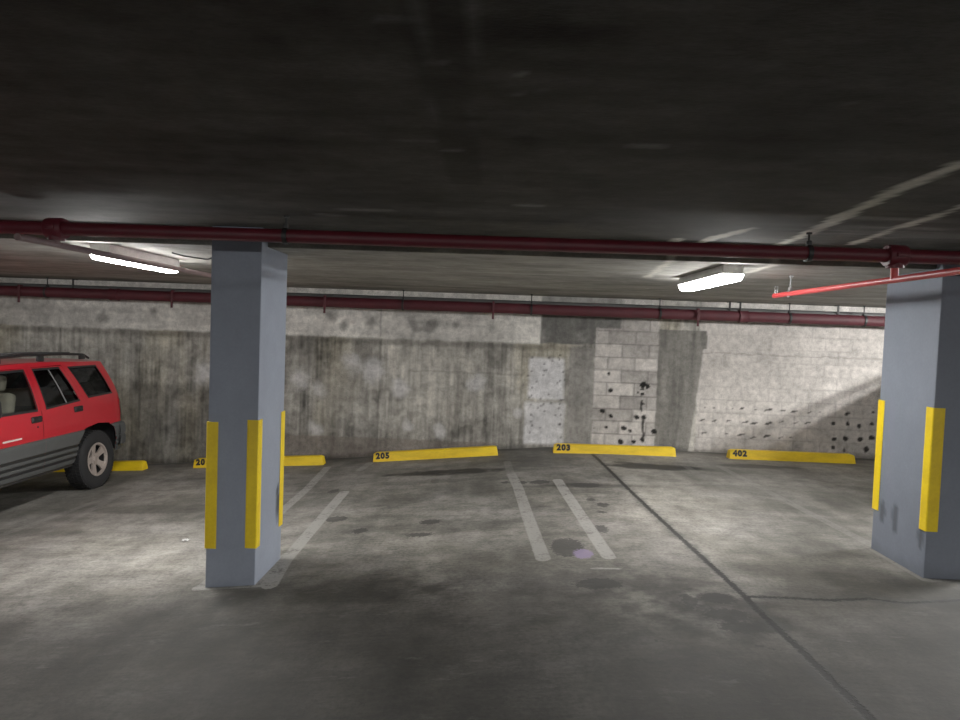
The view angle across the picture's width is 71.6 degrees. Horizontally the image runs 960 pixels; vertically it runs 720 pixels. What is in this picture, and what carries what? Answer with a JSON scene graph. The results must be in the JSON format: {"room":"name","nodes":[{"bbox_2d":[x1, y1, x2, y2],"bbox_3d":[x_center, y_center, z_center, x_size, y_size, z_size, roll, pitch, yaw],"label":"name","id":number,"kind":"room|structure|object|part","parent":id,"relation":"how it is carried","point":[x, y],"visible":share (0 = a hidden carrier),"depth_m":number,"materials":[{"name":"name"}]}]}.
{"room":"parking garage","nodes":[
{"label":"parking garage","id":0,"kind":"room"},
{"bbox_2d":[0,277,885,463],"bbox_3d":[0.222,0.521,10.027,24.000,3.285,0.001,2,2,1],"label":"wall","id":1,"kind":"structure","parent":0,"point":[359,382],"depth_m":10.02,"materials":[{"name":"concrete"}]},
{"bbox_2d":[0,0,959,307],"bbox_3d":[0.036,-0.657,0.473,24.000,0.125,19.000,2,2,1],"label":"ceiling","id":2,"kind":"structure","parent":0,"point":[757,122],"depth_m":2.34,"materials":[{"name":"concrete"}]},
{"bbox_2d":[14,233,210,277],"bbox_3d":[-2.680,-0.863,6.291,0.047,0.140,4.700,2,2,1],"label":"pipe","id":3,"kind":"object","parent":2,"relation":"attached to","point":[19,237],"visible":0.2,"depth_m":4.74,"materials":[{"name":"metal"}]},
{"bbox_2d":[90,243,180,272],"bbox_3d":[-2.896,-0.851,5.656,0.184,0.125,1.132,2,2,1],"label":"ceiling light","id":4,"kind":"object","parent":2,"relation":"attached to","point":[111,248],"visible":0.62,"depth_m":5.45,"materials":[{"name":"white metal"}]},
{"bbox_2d":[90,255,177,272],"bbox_3d":[-2.897,-0.817,5.657,0.164,0.056,1.112,2,2,1],"label":"diffuser","id":5,"kind":"object","parent":4,"relation":"attached to","point":[99,258],"depth_m":5.58,"materials":[{"name":"white plastic"}]},
{"bbox_2d":[172,252,211,259],"bbox_3d":[-2.281,-0.860,5.532,0.528,0.059,0.152,2,2,-12],"label":"cable","id":6,"kind":"object","parent":2,"relation":"hanging from","point":[172,252],"visible":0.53,"depth_m":5.54,"materials":[{"name":"black metal"}]},
{"bbox_2d":[0,277,884,326],"bbox_3d":[0.259,-0.774,9.589,23.800,0.380,0.188,2,2,1],"label":"pipe","id":7,"kind":"object","parent":2,"relation":"attached to","point":[171,296],"visible":0.97,"depth_m":9.54,"materials":[{"name":"red metal"}]},
{"bbox_2d":[0,279,884,315],"bbox_3d":[0.267,-0.879,9.763,23.800,0.182,0.112,2,2,1],"label":"conduit pipe","id":8,"kind":"object","parent":2,"relation":"attached to","point":[837,312],"visible":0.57,"depth_m":9.74,"materials":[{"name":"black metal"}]},
{"bbox_2d":[0,215,959,268],"bbox_3d":[0.130,-0.768,4.220,23.800,0.207,0.158,2,2,1],"label":"pipe","id":9,"kind":"object","parent":2,"relation":"attached to","point":[60,229],"visible":1,"depth_m":4.19,"materials":[{"name":"red metal"}]},
{"bbox_2d":[677,264,745,291],"bbox_3d":[1.911,-0.675,5.590,0.184,0.125,1.212,2,2,1],"label":"ceiling light","id":10,"kind":"object","parent":2,"relation":"attached to","point":[723,274],"visible":1,"depth_m":5.27,"materials":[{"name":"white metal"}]},
{"bbox_2d":[679,274,743,291],"bbox_3d":[1.910,-0.641,5.592,0.164,0.056,1.192,2,2,1],"label":"diffuser","id":11,"kind":"object","parent":10,"relation":"attached to","point":[709,280],"depth_m":5.39,"materials":[{"name":"white plastic"}]},
{"bbox_2d":[772,267,959,297],"bbox_3d":[2.568,-0.524,3.192,0.045,0.184,5.550,2,2,1],"label":"pipe","id":12,"kind":"object","parent":2,"relation":"attached to","point":[894,277],"visible":1,"depth_m":4.31,"materials":[{"name":"red metal"}]},
{"bbox_2d":[0,447,959,719],"bbox_3d":[-0.062,2.047,0.585,24.000,0.800,19.000,2,2,1],"label":"floor","id":13,"kind":"structure","parent":0,"point":[538,583],"depth_m":4.45,"materials":[{"name":"concrete"}]},
{"bbox_2d":[0,352,125,488],"bbox_3d":[-5.885,0.861,7.176,2.224,1.860,4.287,2,2,1],"label":"car","id":14,"kind":"object","parent":13,"relation":"on","point":[45,427],"visible":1,"depth_m":8.05,"materials":[{"name":"red paint"}]},
{"bbox_3d":[-5.488,0.607,7.212,0.500,0.835,0.778,-1,2,2],"label":"seat","id":15,"kind":"part","parent":14,"relation":"part of","materials":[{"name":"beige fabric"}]},
{"bbox_3d":[-5.845,0.655,8.055,1.320,0.590,0.580,-1,2,2],"label":"seat","id":16,"kind":"part","parent":14,"relation":"part of","materials":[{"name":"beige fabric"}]},
{"bbox_3d":[-5.059,0.699,6.994,0.184,1.167,1.152,-1,2,2],"label":"door","id":17,"kind":"part","parent":14,"relation":"part of","materials":[{"name":"red paint"}]},
{"bbox_3d":[-4.955,0.667,7.447,0.034,0.072,0.164,-1,2,2],"label":"handle","id":18,"kind":"part","parent":14,"relation":"part of","materials":[{"name":"black plastic"}]},
{"bbox_3d":[-5.247,-0.030,8.011,0.036,0.105,1.750,-1,2,2],"label":"roof rail","id":19,"kind":"part","parent":14,"relation":"part of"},
{"bbox_3d":[-5.035,0.659,7.957,0.184,1.168,0.795,-1,2,2],"label":"door","id":20,"kind":"part","parent":14,"relation":"part of","materials":[{"name":"red paint"}]},
{"bbox_3d":[-4.941,0.601,8.200,0.034,0.072,0.164,-1,2,2],"label":"handle","id":21,"kind":"part","parent":14,"relation":"part of","materials":[{"name":"black plastic"}]},
{"bbox_2d":[54,460,147,471],"bbox_3d":[-5.818,1.567,9.800,1.820,0.237,0.155,2,2,1],"label":"wheel stop","id":22,"kind":"object","parent":13,"relation":"on","point":[133,465],"visible":0.32,"depth_m":9.72,"materials":[{"name":"yellow paint"}]},
{"bbox_2d":[204,226,287,587],"bbox_3d":[-1.798,0.375,5.172,0.388,2.713,0.608,2,2,1],"label":"column","id":23,"kind":"structure","parent":13,"relation":"on","point":[245,440],"depth_m":4.90,"materials":[{"name":"blue paint"}]},
{"bbox_2d":[193,455,325,467],"bbox_3d":[-3.217,1.484,9.731,1.905,0.251,0.155,2,2,1],"label":"wheel stop","id":24,"kind":"object","parent":13,"relation":"on","point":[302,460],"visible":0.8,"depth_m":9.65,"materials":[{"name":"yellow paint"}]},
{"bbox_2d":[373,445,497,461],"bbox_3d":[-0.639,1.361,9.660,1.800,0.297,0.155,2,2,1],"label":"wheel stop","id":25,"kind":"object","parent":13,"relation":"on","point":[475,451],"visible":1,"depth_m":9.60,"materials":[{"name":"yellow paint"}]},
{"bbox_2d":[553,443,675,456],"bbox_3d":[1.929,1.290,9.591,1.750,0.135,0.155,2,2,1],"label":"wheel stop","id":26,"kind":"object","parent":13,"relation":"on","point":[670,451],"visible":0.99,"depth_m":9.53,"materials":[{"name":"yellow paint"}]},
{"bbox_2d":[726,449,855,463],"bbox_3d":[4.445,1.374,9.531,1.775,0.135,0.155,2,2,1],"label":"wheel stop","id":27,"kind":"object","parent":13,"relation":"on","point":[771,455],"visible":1,"depth_m":9.47,"materials":[{"name":"yellow paint"}]},
{"bbox_2d":[871,264,959,579],"bbox_3d":[3.457,0.411,5.134,0.379,2.403,0.698,2,2,1],"label":"column","id":28,"kind":"structure","parent":13,"relation":"on","point":[916,499],"depth_m":4.94,"materials":[{"name":"blue paint"}]}
]}

